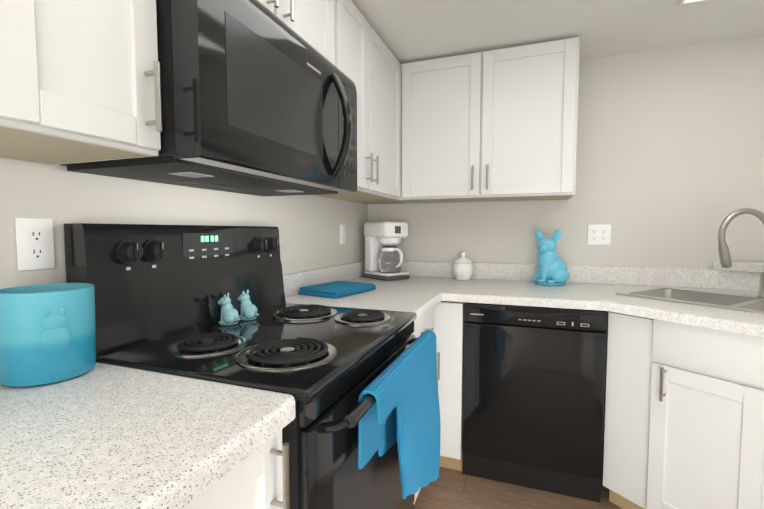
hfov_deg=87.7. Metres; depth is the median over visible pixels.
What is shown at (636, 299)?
sink
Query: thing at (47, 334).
canister
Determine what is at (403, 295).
countertop
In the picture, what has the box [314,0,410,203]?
upper cabinet
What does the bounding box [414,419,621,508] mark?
floor
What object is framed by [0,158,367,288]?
wall
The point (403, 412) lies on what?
towel
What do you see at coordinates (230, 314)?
shaker
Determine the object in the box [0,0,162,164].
upper cabinet
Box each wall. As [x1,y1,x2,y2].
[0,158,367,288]
[368,36,763,441]
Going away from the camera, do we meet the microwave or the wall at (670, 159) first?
the microwave
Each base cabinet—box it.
[183,430,289,508]
[411,301,463,503]
[603,311,763,508]
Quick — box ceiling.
[352,0,763,63]
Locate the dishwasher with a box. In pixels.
[463,302,606,501]
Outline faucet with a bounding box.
[718,208,763,297]
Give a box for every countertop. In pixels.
[0,362,295,508]
[283,272,423,321]
[303,260,763,337]
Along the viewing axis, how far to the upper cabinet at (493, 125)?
2.09 m
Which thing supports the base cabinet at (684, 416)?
on the floor
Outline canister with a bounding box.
[0,283,95,386]
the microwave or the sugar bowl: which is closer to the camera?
the microwave
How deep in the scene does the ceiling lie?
1.84 m
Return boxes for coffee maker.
[364,222,408,280]
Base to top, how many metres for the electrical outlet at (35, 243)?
0.115 m
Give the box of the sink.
[616,286,763,313]
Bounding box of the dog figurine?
[532,229,569,285]
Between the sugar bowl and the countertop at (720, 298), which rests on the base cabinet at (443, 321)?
the countertop at (720, 298)
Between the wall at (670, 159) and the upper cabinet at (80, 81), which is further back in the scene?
the wall at (670, 159)
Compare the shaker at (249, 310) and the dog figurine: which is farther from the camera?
the dog figurine
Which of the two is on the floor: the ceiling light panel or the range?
the range
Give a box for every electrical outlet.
[15,217,54,270]
[340,224,345,243]
[587,224,610,244]
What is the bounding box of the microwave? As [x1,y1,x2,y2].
[61,0,356,195]
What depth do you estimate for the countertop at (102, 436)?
0.58 m
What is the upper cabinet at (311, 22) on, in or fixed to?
attached to the wall at (308, 226)
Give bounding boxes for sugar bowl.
[453,263,472,279]
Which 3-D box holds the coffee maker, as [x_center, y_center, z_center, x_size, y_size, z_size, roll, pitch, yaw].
[0.037,-0.026,2.471,0.188,0.351,0.274,-3,4,-38]
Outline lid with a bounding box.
[454,252,472,262]
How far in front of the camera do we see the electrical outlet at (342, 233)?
2.33 m
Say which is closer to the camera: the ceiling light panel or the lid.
the ceiling light panel
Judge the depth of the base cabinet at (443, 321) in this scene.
1.95 m
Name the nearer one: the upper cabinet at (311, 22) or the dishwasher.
the upper cabinet at (311, 22)
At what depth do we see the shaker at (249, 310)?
1.30 m
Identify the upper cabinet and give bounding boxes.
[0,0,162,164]
[259,0,334,64]
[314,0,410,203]
[399,37,579,202]
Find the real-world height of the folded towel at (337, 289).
0.033 m
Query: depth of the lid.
2.38 m
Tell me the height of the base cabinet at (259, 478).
0.876 m
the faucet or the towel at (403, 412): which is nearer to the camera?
the towel at (403, 412)
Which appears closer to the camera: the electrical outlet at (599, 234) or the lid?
the electrical outlet at (599, 234)
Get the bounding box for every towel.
[298,281,375,297]
[358,330,440,498]
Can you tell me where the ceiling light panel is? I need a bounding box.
[679,0,708,4]
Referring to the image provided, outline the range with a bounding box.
[64,223,417,508]
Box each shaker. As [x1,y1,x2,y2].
[218,293,239,325]
[238,290,258,320]

